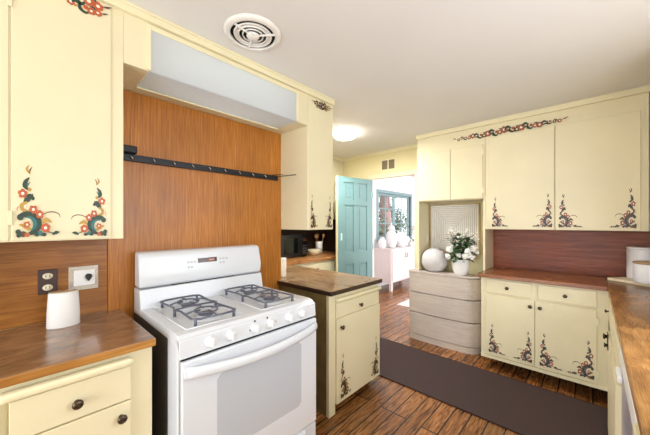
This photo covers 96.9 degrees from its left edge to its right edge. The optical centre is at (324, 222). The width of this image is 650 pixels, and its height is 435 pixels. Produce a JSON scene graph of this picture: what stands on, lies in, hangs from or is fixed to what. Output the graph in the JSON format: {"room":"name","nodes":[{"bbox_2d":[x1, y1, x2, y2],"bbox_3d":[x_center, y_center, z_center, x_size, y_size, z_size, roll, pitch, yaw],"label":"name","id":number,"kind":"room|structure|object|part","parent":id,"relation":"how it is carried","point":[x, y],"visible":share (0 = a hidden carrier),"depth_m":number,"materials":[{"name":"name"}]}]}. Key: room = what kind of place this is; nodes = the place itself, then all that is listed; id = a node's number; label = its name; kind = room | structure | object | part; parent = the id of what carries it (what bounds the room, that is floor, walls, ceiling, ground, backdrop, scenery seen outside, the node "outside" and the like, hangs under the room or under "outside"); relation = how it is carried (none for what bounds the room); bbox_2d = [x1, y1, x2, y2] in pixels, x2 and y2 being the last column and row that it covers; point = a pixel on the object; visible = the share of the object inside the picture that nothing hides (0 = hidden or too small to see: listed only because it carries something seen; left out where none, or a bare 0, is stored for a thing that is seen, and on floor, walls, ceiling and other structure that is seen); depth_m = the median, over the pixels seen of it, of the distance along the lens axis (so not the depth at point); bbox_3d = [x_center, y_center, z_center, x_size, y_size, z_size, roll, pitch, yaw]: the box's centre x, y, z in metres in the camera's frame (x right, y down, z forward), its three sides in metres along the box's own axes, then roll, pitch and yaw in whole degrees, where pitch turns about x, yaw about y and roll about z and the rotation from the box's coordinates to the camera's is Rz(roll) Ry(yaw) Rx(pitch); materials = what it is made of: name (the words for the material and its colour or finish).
{"room":"kitchen","nodes":[
{"label":"kitchen","id":0,"kind":"room"},
{"bbox_2d":[0,89,279,330],"bbox_3d":[-2.174,0.172,1.583,1.380,2.455,3.755,0,0,43],"label":"wall","id":1,"kind":"structure","parent":0,"point":[124,89],"depth_m":1.60,"materials":[{"name":"yellow paint"}]},
{"bbox_2d":[0,239,106,329],"bbox_3d":[-2.008,0.280,0.740,0.012,0.412,2.347,0,0,43],"label":"backsplash","id":2,"kind":"structure","parent":1,"relation":"attached to","point":[21,304],"depth_m":1.40,"materials":[{"name":"wood"}]},
{"bbox_2d":[38,269,56,294],"bbox_3d":[-1.363,0.289,1.416,0.010,0.122,0.070,0,0,43],"label":"electrical outlet","id":3,"kind":"object","parent":2,"relation":"attached to","point":[47,279],"visible":0.92,"depth_m":1.41,"materials":[{"name":"brown plastic"}]},
{"bbox_2d":[42,273,52,278],"bbox_3d":[-1.361,0.261,1.414,0.004,0.030,0.037,0,0,43],"label":"receptacle","id":4,"kind":"object","parent":3,"relation":"attached to","point":[44,275],"depth_m":1.41,"materials":[{"name":"beige plastic"}]},
{"bbox_2d":[42,284,52,290],"bbox_3d":[-1.361,0.317,1.414,0.004,0.030,0.037,0,0,43],"label":"receptacle","id":5,"kind":"object","parent":3,"relation":"attached to","point":[45,287],"depth_m":1.41,"materials":[{"name":"beige plastic"}]},
{"bbox_2d":[68,265,97,289],"bbox_3d":[-1.263,0.288,1.510,0.028,0.127,0.122,0,0,43],"label":"timer","id":6,"kind":"object","parent":2,"relation":"attached to","point":[79,277],"visible":0.91,"depth_m":1.51,"materials":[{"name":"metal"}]},
{"bbox_3d":[-1.246,0.286,1.520,0.015,0.039,0.029,0,0,43],"label":"pointer knob","id":7,"kind":"part","parent":6,"relation":"part of","materials":[{"name":"black plastic"}]},
{"bbox_2d":[0,0,122,241],"bbox_3d":[-1.409,-0.490,1.128,0.332,1.128,0.972,0,0,43],"label":"upper cabinet","id":8,"kind":"object","parent":1,"relation":"attached to","point":[61,61],"visible":0.98,"depth_m":1.21,"materials":[{"name":"beige paint"}]},
{"bbox_3d":[-1.413,-0.468,0.893,0.004,1.074,0.582,0,0,43],"label":"door","id":9,"kind":"part","parent":8,"relation":"part of","materials":[{"name":"beige paint"}]},
{"bbox_2d":[108,89,280,319],"bbox_3d":[-0.795,0.317,2.042,0.014,2.166,1.208,0,0,43],"label":"wall panel","id":10,"kind":"object","parent":1,"relation":"attached to","point":[165,207],"visible":0.42,"depth_m":1.92,"materials":[{"name":"wood"}]},
{"bbox_2d":[123,144,295,180],"bbox_3d":[-0.714,-0.399,1.971,0.201,0.083,1.193,0,0,43],"label":"utensil rack","id":11,"kind":"object","parent":10,"relation":"attached to","point":[129,151],"visible":0.83,"depth_m":1.88,"materials":[{"name":"black metal"}]},
{"bbox_3d":[-0.795,-0.377,2.018,0.018,0.040,1.152,0,0,43],"label":"rail","id":12,"kind":"part","parent":11,"relation":"part of","materials":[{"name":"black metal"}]},
{"bbox_2d":[281,95,332,229],"bbox_3d":[-0.153,-0.499,2.487,0.345,1.109,0.300,0,0,43],"label":"upper cabinet","id":13,"kind":"object","parent":1,"relation":"attached to","point":[306,151],"visible":0.98,"depth_m":2.37,"materials":[{"name":"beige paint"}]},
{"bbox_3d":[-0.030,-0.476,2.374,0.011,1.058,0.292,0,0,43],"label":"door","id":14,"kind":"part","parent":13,"relation":"part of","materials":[{"name":"beige paint"}]},
{"bbox_2d":[333,159,342,218],"bbox_3d":[-0.341,-0.562,4.332,0.397,0.984,1.479,0,0,43],"label":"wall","id":15,"kind":"structure","parent":0,"point":[337,165],"depth_m":4.59,"materials":[{"name":"beige paint"}]},
{"bbox_2d":[127,0,649,157],"bbox_3d":[-0.471,-1.105,1.476,4.500,0.100,5.920,0,0,43],"label":"ceiling","id":16,"kind":"structure","parent":0,"point":[395,72],"depth_m":1.78,"materials":[{"name":"paint"}]},
{"bbox_2d":[123,12,306,133],"bbox_3d":[-0.665,-0.906,1.929,0.329,0.296,1.214,0,0,43],"label":"range hood","id":17,"kind":"object","parent":16,"relation":"attached to","point":[158,63],"visible":0.87,"depth_m":1.70,"materials":[{"name":"beige paint"}]},
{"bbox_3d":[-0.634,-0.768,1.897,0.232,0.005,0.986,0,0,43],"label":"pane","id":18,"kind":"part","parent":17,"relation":"part of","materials":[{"name":"clear glass"}]},
{"bbox_3d":[-0.551,-0.875,1.820,0.006,0.207,0.982,0,0,43],"label":"pane","id":19,"kind":"part","parent":17,"relation":"part of","materials":[{"name":"clear glass"}]},
{"bbox_2d":[97,0,334,105],"bbox_3d":[-1.244,-1.032,1.068,0.045,0.046,3.868,0,0,43],"label":"crown molding","id":20,"kind":"structure","parent":16,"relation":"attached to","point":[125,6],"depth_m":1.65,"materials":[{"name":"beige paint"}]},
{"bbox_2d":[223,13,280,51],"bbox_3d":[-0.401,-1.032,1.602,0.310,0.044,0.310,0,0,43],"label":"ceiling vent","id":21,"kind":"object","parent":16,"relation":"in","point":[248,31],"visible":1,"depth_m":1.57,"materials":[{"name":"plastic"}]},
{"bbox_2d":[333,129,356,139],"bbox_3d":[0.233,-1.017,3.362,0.278,0.074,0.278,0,0,43],"label":"ceiling lamp","id":22,"kind":"object","parent":16,"relation":"attached to","point":[341,134],"visible":1,"depth_m":3.27,"materials":[{"name":"white"}]},
{"bbox_2d":[374,176,414,285],"bbox_3d":[1.635,0.100,6.894,0.100,2.600,4.879,0,0,43],"label":"wall","id":23,"kind":"structure","parent":0,"point":[403,184],"depth_m":6.94,"materials":[{"name":"paint"}]},
{"bbox_2d":[376,189,411,241],"bbox_3d":[1.663,-0.160,6.888,0.090,1.160,1.650,0,0,43],"label":"window","id":24,"kind":"structure","parent":23,"relation":"in","point":[380,192],"depth_m":6.88,"materials":[{"name":"teal paint"}]},
{"bbox_2d":[315,278,607,434],"bbox_3d":[1.667,1.425,2.820,5.800,0.050,10.800,0,0,43],"label":"floor","id":25,"kind":"structure","parent":0,"point":[382,406],"depth_m":2.27,"materials":[{"name":"brown wood"}]},
{"bbox_2d":[0,347,151,434],"bbox_3d":[-1.414,0.960,0.906,0.629,0.880,1.400,0,0,43],"label":"base cabinet","id":26,"kind":"object","parent":25,"relation":"on","point":[111,396],"visible":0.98,"depth_m":1.06,"materials":[{"name":"beige paint"}]},
{"bbox_3d":[-0.906,0.644,1.051,0.018,0.132,0.335,0,0,43],"label":"drawer","id":27,"kind":"part","parent":26,"relation":"part of","materials":[{"name":"beige paint"}]},
{"bbox_2d":[0,309,155,388],"bbox_3d":[-1.418,0.503,0.914,0.613,0.034,1.406,0,0,43],"label":"countertop","id":28,"kind":"structure","parent":26,"relation":"on","point":[30,352],"depth_m":1.16,"materials":[{"name":"wood"}]},
{"bbox_2d":[46,289,79,329],"bbox_3d":[-1.234,0.403,1.360,0.082,0.166,0.120,0,0,43],"label":"canister","id":29,"kind":"object","parent":28,"relation":"on","point":[63,306],"visible":1,"depth_m":1.33,"materials":[{"name":"ceramic"}]},
{"bbox_3d":[-0.888,0.649,1.034,0.032,0.034,0.034,0,0,43],"label":"knob","id":30,"kind":"part","parent":26,"relation":"part of","materials":[{"name":"brown metal"}]},
{"bbox_3d":[-0.906,1.008,1.051,0.018,0.584,0.335,0,0,43],"label":"door","id":31,"kind":"part","parent":26,"relation":"part of","materials":[{"name":"beige paint"}]},
{"bbox_3d":[-0.797,0.768,1.131,0.032,0.034,0.034,0,0,43],"label":"knob","id":32,"kind":"part","parent":26,"relation":"part of","materials":[{"name":"brown metal"}]},
{"bbox_2d":[134,244,316,434],"bbox_3d":[-0.559,0.782,1.702,0.773,1.235,0.802,0,0,43],"label":"gas range","id":33,"kind":"object","parent":25,"relation":"on","point":[233,354],"visible":1,"depth_m":1.51,"materials":[{"name":"white metal"}]},
{"bbox_3d":[-0.391,0.942,1.545,0.118,0.856,0.802,0,0,43],"label":"frame","id":34,"kind":"part","parent":33,"relation":"part of","materials":[{"name":"metal"}]},
{"bbox_3d":[-0.762,0.466,1.603,0.150,0.013,0.150,0,0,43],"label":"burner","id":35,"kind":"part","parent":33,"relation":"part of","materials":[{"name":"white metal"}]},
{"bbox_3d":[-0.601,0.466,1.454,0.150,0.013,0.150,0,0,43],"label":"burner","id":36,"kind":"part","parent":33,"relation":"part of","materials":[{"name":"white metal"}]},
{"bbox_3d":[-0.505,0.532,1.286,0.031,0.054,0.054,0,0,43],"label":"knob","id":37,"kind":"part","parent":33,"relation":"part of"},
{"bbox_2d":[141,287,312,350],"bbox_3d":[-0.532,0.514,1.677,0.536,0.083,0.802,0,0,43],"label":"cooktop","id":38,"kind":"object","parent":33,"relation":"in","point":[175,332],"depth_m":1.48,"materials":[{"name":"white metal"}]},
{"bbox_3d":[-0.438,0.531,1.357,0.031,0.054,0.054,0,0,43],"label":"knob","id":39,"kind":"part","parent":33,"relation":"part of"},
{"bbox_3d":[-0.339,0.533,1.497,0.024,0.088,0.802,0,0,43],"label":"control panel","id":40,"kind":"part","parent":33,"relation":"part of","materials":[{"name":"metal"}]},
{"bbox_3d":[-0.330,0.898,1.490,0.026,0.628,0.792,0,0,43],"label":"oven door","id":41,"kind":"part","parent":33,"relation":"part of","materials":[{"name":"metal"}]},
{"bbox_3d":[-0.496,0.466,1.889,0.150,0.013,0.150,0,0,43],"label":"burner","id":42,"kind":"part","parent":33,"relation":"part of","materials":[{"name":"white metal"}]},
{"bbox_3d":[-0.302,0.638,1.463,0.072,0.074,0.778,0,0,43],"label":"door handle","id":43,"kind":"part","parent":33,"relation":"part of","materials":[{"name":"metal"}]},
{"bbox_3d":[-0.347,0.534,1.455,0.031,0.054,0.054,0,0,43],"label":"knob","id":44,"kind":"part","parent":33,"relation":"part of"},
{"bbox_3d":[-0.335,0.466,1.739,0.150,0.013,0.150,0,0,43],"label":"burner","id":45,"kind":"part","parent":33,"relation":"part of","materials":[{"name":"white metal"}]},
{"bbox_3d":[-0.284,0.534,1.524,0.031,0.054,0.054,0,0,43],"label":"knob","id":46,"kind":"part","parent":33,"relation":"part of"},
{"bbox_3d":[-0.195,0.534,1.619,0.031,0.054,0.054,0,0,43],"label":"knob","id":47,"kind":"part","parent":33,"relation":"part of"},
{"bbox_3d":[-0.131,0.534,1.688,0.031,0.054,0.054,0,0,43],"label":"knob","id":48,"kind":"part","parent":33,"relation":"part of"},
{"bbox_3d":[-0.335,1.291,1.495,0.028,0.138,0.792,0,0,43],"label":"storage drawer","id":49,"kind":"part","parent":33,"relation":"part of","materials":[{"name":"metal"}]},
{"bbox_2d":[295,259,335,271],"bbox_3d":[-0.232,0.960,4.224,0.702,0.880,1.489,0,0,43],"label":"base cabinet","id":50,"kind":"object","parent":25,"relation":"on","point":[330,265],"visible":0.12,"depth_m":3.98,"materials":[{"name":"beige paint"}]},
{"bbox_2d":[286,251,335,264],"bbox_3d":[-0.239,0.503,4.219,0.675,0.034,1.483,0,0,43],"label":"countertop","id":51,"kind":"structure","parent":50,"relation":"on","point":[326,255],"depth_m":3.95,"materials":[{"name":"wood"}]},
{"bbox_2d":[281,234,306,257],"bbox_3d":[-0.534,0.325,4.106,0.364,0.321,0.485,0,0,43],"label":"microwave","id":52,"kind":"object","parent":51,"relation":"on","point":[292,245],"visible":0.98,"depth_m":3.99,"materials":[{"name":"black plastic"}]},
{"bbox_3d":[-0.298,0.321,4.143,0.018,0.306,0.105,0,0,43],"label":"control panel","id":53,"kind":"part","parent":52,"relation":"part of","materials":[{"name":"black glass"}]},
{"bbox_2d":[308,249,320,254],"bbox_3d":[-0.158,0.443,4.381,0.204,0.086,0.204,0,0,43],"label":"bowl","id":54,"kind":"object","parent":51,"relation":"on","point":[310,251],"visible":0.98,"depth_m":4.30,"materials":[{"name":"ceramic"}]},
{"bbox_2d":[316,242,322,253],"bbox_3d":[-0.095,0.393,4.610,0.116,0.186,0.116,0,0,43],"label":"utensil crock","id":55,"kind":"object","parent":51,"relation":"on","point":[319,245],"visible":0.69,"depth_m":4.56,"materials":[{"name":"ceramic"}]},
{"bbox_3d":[-0.198,0.623,3.804,0.018,0.155,0.860,0,0,43],"label":"drawer","id":56,"kind":"part","parent":50,"relation":"part of","materials":[{"name":"beige paint"}]},
{"bbox_3d":[0.300,0.623,4.338,0.018,0.155,0.560,0,0,43],"label":"drawer","id":57,"kind":"part","parent":50,"relation":"part of","materials":[{"name":"beige paint"}]},
{"bbox_2d":[279,284,380,417],"bbox_3d":[-0.463,0.960,2.967,2.040,0.880,0.659,0,0,43],"label":"base cabinet","id":58,"kind":"object","parent":25,"relation":"on","point":[348,323],"visible":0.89,"depth_m":2.19,"materials":[{"name":"beige paint"}]},
{"bbox_3d":[-0.187,0.960,2.274,0.552,0.880,0.014,0,0,43],"label":"panel","id":59,"kind":"part","parent":58,"relation":"part of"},
{"bbox_2d":[277,264,381,296],"bbox_3d":[-0.479,0.503,2.968,2.053,0.034,0.670,0,0,43],"label":"countertop","id":60,"kind":"structure","parent":58,"relation":"on","point":[323,282],"depth_m":2.43,"materials":[{"name":"wood"}]},
{"bbox_2d":[281,258,285,276],"bbox_3d":[-0.377,0.401,2.611,0.050,0.170,0.050,0,0,43],"label":"candle","id":61,"kind":"object","parent":60,"relation":"on","point":[283,260],"visible":0.89,"depth_m":2.59,"materials":[{"name":"wax"}]},
{"bbox_3d":[0.274,0.647,2.325,0.010,0.106,0.578,0,0,43],"label":"drawer","id":62,"kind":"part","parent":58,"relation":"part of","materials":[{"name":"beige paint"}]},
{"bbox_3d":[0.280,1.018,2.320,0.025,0.624,0.578,0,0,43],"label":"door","id":63,"kind":"part","parent":58,"relation":"part of","materials":[{"name":"beige paint"}]},
{"bbox_2d":[374,245,414,291],"bbox_3d":[1.604,0.967,6.423,0.487,0.866,1.230,0,0,43],"label":"sideboard","id":64,"kind":"object","parent":25,"relation":"on","point":[392,265],"visible":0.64,"depth_m":6.04,"materials":[{"name":"white wood"}]},
{"bbox_2d":[378,237,385,247],"bbox_3d":[1.216,0.418,6.122,0.170,0.230,0.170,0,0,43],"label":"vase","id":65,"kind":"object","parent":64,"relation":"on","point":[382,242],"visible":0.98,"depth_m":6.06,"materials":[{"name":"ceramic"}]},
{"bbox_2d":[385,223,396,247],"bbox_3d":[1.438,0.264,6.243,0.250,0.540,0.250,0,0,43],"label":"ginger jar","id":66,"kind":"object","parent":64,"relation":"on","point":[391,236],"visible":1,"depth_m":6.16,"materials":[{"name":"ceramic"}]},
{"bbox_3d":[1.345,1.315,5.879,0.056,0.170,0.056,0,0,43],"label":"leg","id":67,"kind":"part","parent":64,"relation":"part of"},
{"bbox_3d":[1.557,0.885,6.074,0.024,0.610,0.555,0,0,43],"label":"door","id":68,"kind":"part","parent":64,"relation":"part of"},
{"bbox_2d":[396,232,409,246],"bbox_3d":[1.711,0.368,6.536,0.400,0.330,0.400,0,0,43],"label":"tureen","id":69,"kind":"object","parent":64,"relation":"on","point":[402,240],"visible":0.83,"depth_m":6.38,"materials":[{"name":"ceramic"}]},
{"bbox_3d":[1.946,0.885,6.491,0.024,0.610,0.565,0,0,43],"label":"door","id":70,"kind":"part","parent":64,"relation":"part of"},
{"bbox_2d":[406,225,414,245],"bbox_3d":[1.993,0.287,6.734,0.272,0.492,0.263,0,0,43],"label":"potted plant","id":71,"kind":"object","parent":64,"relation":"on","point":[409,243],"visible":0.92,"depth_m":6.71,"materials":[{"name":"green plant"}]},
{"bbox_2d":[397,299,408,306],"bbox_3d":[2.358,1.395,5.073,1.460,0.009,1.760,0,0,43],"label":"rug","id":72,"kind":"object","parent":25,"relation":"on","point":[404,303],"visible":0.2,"depth_m":4.97,"materials":[{"name":"fabric"}]},
{"bbox_2d":[408,268,480,354],"bbox_3d":[1.384,0.988,3.342,0.808,0.824,0.261,0,0,43],"label":"dresser","id":73,"kind":"object","parent":25,"relation":"on","point":[444,309],"visible":0.9,"depth_m":3.21,"materials":[{"name":"wood"}]},
{"bbox_2d":[422,248,446,271],"bbox_3d":[1.312,0.438,3.458,0.290,0.274,0.290,0,0,43],"label":"round vase","id":74,"kind":"object","parent":73,"relation":"on","point":[433,259],"visible":1,"depth_m":3.35,"materials":[{"name":"white ceramic"}]},
{"bbox_3d":[1.384,0.950,3.342,0.802,0.232,0.261,0,0,43],"label":"drawer","id":75,"kind":"part","parent":73,"relation":"part of","materials":[{"name":"wood"}]},
{"bbox_3d":[1.384,0.712,3.342,0.802,0.223,0.261,0,0,43],"label":"drawer","id":76,"kind":"part","parent":73,"relation":"part of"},
{"bbox_3d":[1.384,1.202,3.342,0.802,0.251,0.261,0,0,43],"label":"drawer","id":77,"kind":"part","parent":73,"relation":"part of","materials":[{"name":"wood"}]},
{"bbox_2d":[445,229,479,274],"bbox_3d":[1.524,0.323,3.213,0.367,0.505,0.341,0,0,43],"label":"potted flowers","id":78,"kind":"object","parent":73,"relation":"on","point":[461,262],"visible":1,"depth_m":3.16,"materials":[{"name":"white plant"}]},
{"bbox_3d":[1.401,0.297,3.221,0.089,0.072,0.073,0,0,4],"label":"flower","id":79,"kind":"part","parent":78,"relation":"part of","materials":[{"name":"white plant"}]},
{"bbox_3d":[1.522,0.490,3.228,0.194,0.170,0.194,0,0,43],"label":"pot","id":80,"kind":"part","parent":78,"relation":"part of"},
{"bbox_3d":[1.522,0.366,3.129,0.072,0.067,0.089,0,0,-25],"label":"flower","id":81,"kind":"part","parent":78,"relation":"part of","materials":[{"name":"white plant"}]},
{"bbox_3d":[1.540,0.311,3.112,0.071,0.074,0.082,0,0,43],"label":"flower","id":82,"kind":"part","parent":78,"relation":"part of","materials":[{"name":"white plant"}]},
{"bbox_3d":[1.593,0.277,3.093,0.077,0.076,0.065,0,0,43],"label":"flower","id":83,"kind":"part","parent":78,"relation":"part of","materials":[{"name":"white plant"}]},
{"bbox_2d":[379,337,607,434],"bbox_3d":[1.048,1.394,2.642,2.235,0.010,0.759,0,0,43],"label":"runner rug","id":84,"kind":"object","parent":25,"relation":"on","point":[516,406],"visible":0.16,"depth_m":2.32,"materials":[{"name":"fabric"}]},
{"bbox_2d":[481,277,608,391],"bbox_3d":[2.033,0.960,2.708,0.888,0.880,0.624,0,0,43],"label":"base cabinet","id":85,"kind":"object","parent":25,"relation":"on","point":[553,330],"visible":0.98,"depth_m":2.45,"materials":[{"name":"beige paint"}]},
{"bbox_3d":[1.687,0.601,2.654,0.358,0.126,0.016,0,0,43],"label":"drawer","id":86,"kind":"part","parent":85,"relation":"part of","materials":[{"name":"beige paint"}]},
{"bbox_3d":[1.689,0.969,2.646,0.384,0.570,0.024,0,0,43],"label":"door","id":87,"kind":"part","parent":85,"relation":"part of","materials":[{"name":"beige paint"}]},
{"bbox_2d":[478,266,607,290],"bbox_3d":[2.019,0.503,2.711,0.903,0.034,0.609,0,0,43],"label":"countertop","id":88,"kind":"structure","parent":85,"relation":"on","point":[593,282],"depth_m":2.58,"materials":[{"name":"wood"}]},
{"bbox_3d":[1.847,1.276,2.507,0.888,0.032,0.012,0,0,43],"label":"rail","id":89,"kind":"part","parent":85,"relation":"part of","materials":[{"name":"beige paint"}]},
{"bbox_3d":[1.977,0.969,2.378,0.390,0.570,0.024,0,0,43],"label":"door","id":90,"kind":"part","parent":85,"relation":"part of","materials":[{"name":"beige paint"}]},
{"bbox_3d":[1.986,0.601,2.375,0.372,0.126,0.016,0,0,43],"label":"drawer","id":91,"kind":"part","parent":85,"relation":"part of","materials":[{"name":"beige paint"}]},
{"bbox_2d":[603,297,620,434],"bbox_3d":[2.130,0.960,1.743,0.654,0.880,1.904,0,0,43],"label":"base cabinet","id":92,"kind":"object","parent":25,"relation":"on","point":[613,346],"visible":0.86,"depth_m":1.49,"materials":[{"name":"beige paint"}]},
{"bbox_3d":[1.689,0.623,1.686,0.010,0.155,1.190,0,0,43],"label":"drawer","id":93,"kind":"part","parent":92,"relation":"part of","materials":[{"name":"beige paint"}]},
{"bbox_3d":[1.576,1.025,1.573,0.022,0.630,0.870,0,0,43],"label":"door","id":94,"kind":"part","parent":92,"relation":"part of","materials":[{"name":"beige paint"}]},
{"bbox_2d":[615,347,637,434],"bbox_3d":[1.284,0.953,0.816,0.629,0.854,0.600,0,0,43],"label":"dishwasher","id":95,"kind":"object","parent":25,"relation":"on","point":[628,415],"visible":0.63,"depth_m":1.06,"materials":[{"name":"white plastic"}]},
{"bbox_3d":[1.077,0.950,1.009,0.024,0.680,0.596,0,0,43],"label":"door","id":96,"kind":"part","parent":95,"relation":"part of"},
{"bbox_2d":[633,423,639,434],"bbox_3d":[0.466,0.960,-0.045,0.654,0.880,1.768,0,0,43],"label":"base cabinet","id":97,"kind":"object","parent":25,"relation":"on","point":[636,431],"visible":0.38,"depth_m":0.76,"materials":[{"name":"beige paint"}]},
{"bbox_2d":[606,276,649,434],"bbox_3d":[1.331,0.503,0.855,0.614,0.034,4.265,0,0,43],"label":"countertop","id":98,"kind":"structure","parent":97,"relation":"on","point":[630,303],"depth_m":1.23,"materials":[{"name":"wood"}]},
{"bbox_2d":[607,277,649,286],"bbox_3d":[2.586,0.475,2.257,0.280,0.021,0.460,0,0,-9],"label":"serving board","id":99,"kind":"object","parent":98,"relation":"on","point":[618,279],"visible":0.57,"depth_m":2.37,"materials":[{"name":"wood"}]},
{"bbox_2d":[626,246,649,278],"bbox_3d":[2.635,0.331,2.391,0.186,0.266,0.186,0,0,43],"label":"canister","id":100,"kind":"object","parent":99,"relation":"on","point":[633,253],"visible":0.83,"depth_m":2.38,"materials":[{"name":"ceramic"}]},
{"bbox_3d":[2.635,0.207,2.391,0.186,0.018,0.186,0,0,43],"label":"lid","id":101,"kind":"part","parent":100,"relation":"part of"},
{"bbox_2d":[632,260,649,284],"bbox_3d":[2.517,0.382,2.220,0.202,0.164,0.202,0,0,43],"label":"canister","id":102,"kind":"object","parent":99,"relation":"on","point":[641,268],"visible":1,"depth_m":2.20,"materials":[{"name":"white ceramic"}]},
{"bbox_3d":[2.517,0.309,2.220,0.202,0.018,0.202,0,0,43],"label":"lid","id":103,"kind":"part","parent":102,"relation":"part of","materials":[{"name":"brown wood"}]},
{"bbox_2d":[343,99,649,276],"bbox_3d":[1.569,0.172,3.594,4.400,2.455,0.040,0,0,43],"label":"wall","id":104,"kind":"structure","parent":0,"point":[405,160],"depth_m":4.03,"materials":[{"name":"yellow paint"}]},
{"bbox_2d":[326,219,335,251],"bbox_3d":[0.263,0.213,4.774,0.658,0.546,0.012,0,0,43],"label":"backsplash","id":105,"kind":"structure","parent":104,"relation":"attached to","point":[330,233],"depth_m":4.91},
{"bbox_2d":[333,156,344,161],"bbox_3d":[-0.186,-1.030,4.189,0.020,0.049,1.480,0,0,43],"label":"crown molding","id":106,"kind":"structure","parent":104,"relation":"attached to","point":[334,157],"depth_m":4.61,"materials":[{"name":"beige paint"}]},
{"bbox_2d":[336,176,372,276],"bbox_3d":[0.438,0.372,4.144,0.685,2.035,0.054,0,0,-37],"label":"door","id":107,"kind":"structure","parent":104,"relation":"in","point":[354,245],"depth_m":4.11,"materials":[{"name":"teal paint"}]},
{"bbox_2d":[372,180,373,276],"bbox_3d":[0.735,0.370,4.387,0.003,2.060,0.040,0,0,43],"label":"lining","id":108,"kind":"object","parent":104,"relation":"attached to","point":[372,180],"visible":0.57,"depth_m":4.39,"materials":[{"name":"wood"}]},
{"bbox_2d":[343,144,416,160],"bbox_3d":[0.822,-1.032,4.237,1.410,0.046,0.036,0,0,43],"label":"crown molding","id":109,"kind":"structure","parent":104,"relation":"attached to","point":[414,145],"depth_m":4.21,"materials":[{"name":"beige paint"}]},
{"bbox_2d":[381,158,394,170],"bbox_3d":[0.914,-0.845,4.167,0.230,0.160,0.012,0,0,43],"label":"air vent","id":110,"kind":"object","parent":104,"relation":"in","point":[388,164],"visible":1,"depth_m":4.16,"materials":[{"name":"metal"}]},
{"bbox_3d":[0.871,-0.845,4.204,0.092,0.130,0.002,0,0,43],"label":"slot panel","id":111,"kind":"part","parent":110,"relation":"part of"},
{"bbox_3d":[0.953,-0.845,4.127,0.092,0.130,0.002,0,0,43],"label":"slot panel","id":112,"kind":"part","parent":110,"relation":"part of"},
{"bbox_2d":[368,170,416,267],"bbox_3d":[0.959,0.343,4.123,0.810,2.115,0.016,0,0,43],"label":"door frame","id":113,"kind":"structure","parent":104,"relation":"attached to","point":[411,172],"depth_m":3.88,"materials":[{"name":"beige paint"}]},
{"bbox_2d":[417,202,430,269],"bbox_3d":[1.250,0.161,3.626,0.020,0.827,0.347,0,0,43],"label":"panel","id":114,"kind":"object","parent":104,"relation":"attached to","point":[423,209],"visible":0.74,"depth_m":3.56,"materials":[{"name":"beige paint"}]},
{"bbox_2d":[417,126,484,202],"bbox_3d":[1.508,-0.654,3.373,0.743,0.800,0.365,0,0,43],"label":"upper cabinet","id":115,"kind":"object","parent":104,"relation":"attached to","point":[448,171],"visible":0.92,"depth_m":3.24,"materials":[{"name":"beige paint"}]},
{"bbox_3d":[1.272,-0.543,3.355,0.365,0.558,0.016,0,0,43],"label":"door","id":116,"kind":"part","parent":115,"relation":"part of","materials":[{"name":"beige paint"}]},
{"bbox_3d":[1.528,-0.543,3.116,0.324,0.558,0.016,0,0,43],"label":"door","id":117,"kind":"part","parent":115,"relation":"part of","materials":[{"name":"beige paint"}]},
{"bbox_2d":[430,203,480,254],"bbox_3d":[1.578,0.067,3.522,0.578,0.597,0.051,0,0,43],"label":"relief","id":118,"kind":"object","parent":104,"relation":"attached to","point":[443,217],"visible":0.77,"depth_m":3.52,"materials":[{"name":"white wood"}]},
{"bbox_2d":[483,199,492,270],"bbox_3d":[1.779,0.161,3.133,0.020,0.827,0.347,0,0,43],"label":"panel","id":119,"kind":"object","parent":104,"relation":"attached to","point":[487,233],"visible":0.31,"depth_m":3.06,"materials":[{"name":"beige paint"}]},
{"bbox_2d":[454,92,648,230],"bbox_3d":[2.077,-0.494,2.836,1.459,1.119,0.375,0,0,43],"label":"upper cabinet","id":120,"kind":"object","parent":104,"relation":"attached to","point":[582,168],"visible":0.99,"depth_m":2.52,"materials":[{"name":"beige paint"}]},
{"bbox_3d":[1.879,-0.407,2.783,0.529,0.939,0.026,0,0,43],"label":"door","id":121,"kind":"part","parent":120,"relation":"part of","materials":[{"name":"beige paint"}]},
{"bbox_2d":[416,85,649,139],"bbox_3d":[1.800,-1.032,2.852,1.890,0.046,0.040,0,0,43],"label":"crown molding","id":122,"kind":"structure","parent":120,"relation":"attached to","point":[644,89],"depth_m":2.63,"materials":[{"name":"beige paint"}]},
{"bbox_3d":[2.268,-0.407,2.420,0.520,0.939,0.026,0,0,43],"label":"door","id":123,"kind":"part","parent":120,"relation":"part of","materials":[{"name":"beige paint"}]},
{"bbox_2d":[493,229,649,276],"bbox_3d":[2.458,0.276,2.730,1.521,0.421,0.014,0,0,43],"label":"backsplash","id":124,"kind":"structure","parent":104,"relation":"attached to","point":[599,253],"depth_m":2.81,"materials":[{"name":"wood"}]},
{"bbox_3d":[-0.768,0.172,4.239,0.100,2.455,2.360,0,0,43],"label":"wall","id":125,"kind":"structure","parent":0,"visible":0},
{"bbox_2d":[281,229,325,252],"bbox_3d":[-0.495,0.213,4.450,0.012,0.546,1.520,0,0,43],"label":"backsplash","id":126,"kind":"structure","parent":125,"relation":"attached to","point":[311,240],"depth_m":4.74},
{"label":"outside","id":127,"kind":"structure","parent":0,"visible":0},
{"bbox_3d":[-3.957,1.700,14.610,18.300,0.200,24.000,0,0,43],"label":"ground","id":128,"kind":"structure","parent":127,"visible":0},
{"bbox_2d":[379,202,388,235],"bbox_3d":[0.852,0.160,9.465,2.720,2.890,2.520,0,0,43],"label":"tree","id":129,"kind":"object","parent":128,"relation":"on","point":[383,220],"visible":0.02,"depth_m":9.39,"materials":[{"name":"green plant"}]},
{"bbox_2d":[379,195,395,235],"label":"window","id":130,"kind":"structure","parent":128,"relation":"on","point":[381,198],"depth_m":13.74,"materials":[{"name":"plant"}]},
{"bbox_2d":[379,203,406,234],"bbox_3d":[4.304,0.142,18.692,2.724,2.925,2.730,0,0,43],"label":"tree","id":131,"kind":"object","parent":128,"relation":"on","point":[397,226],"visible":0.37,"depth_m":18.29,"materials":[{"name":"green plant"}]}
]}

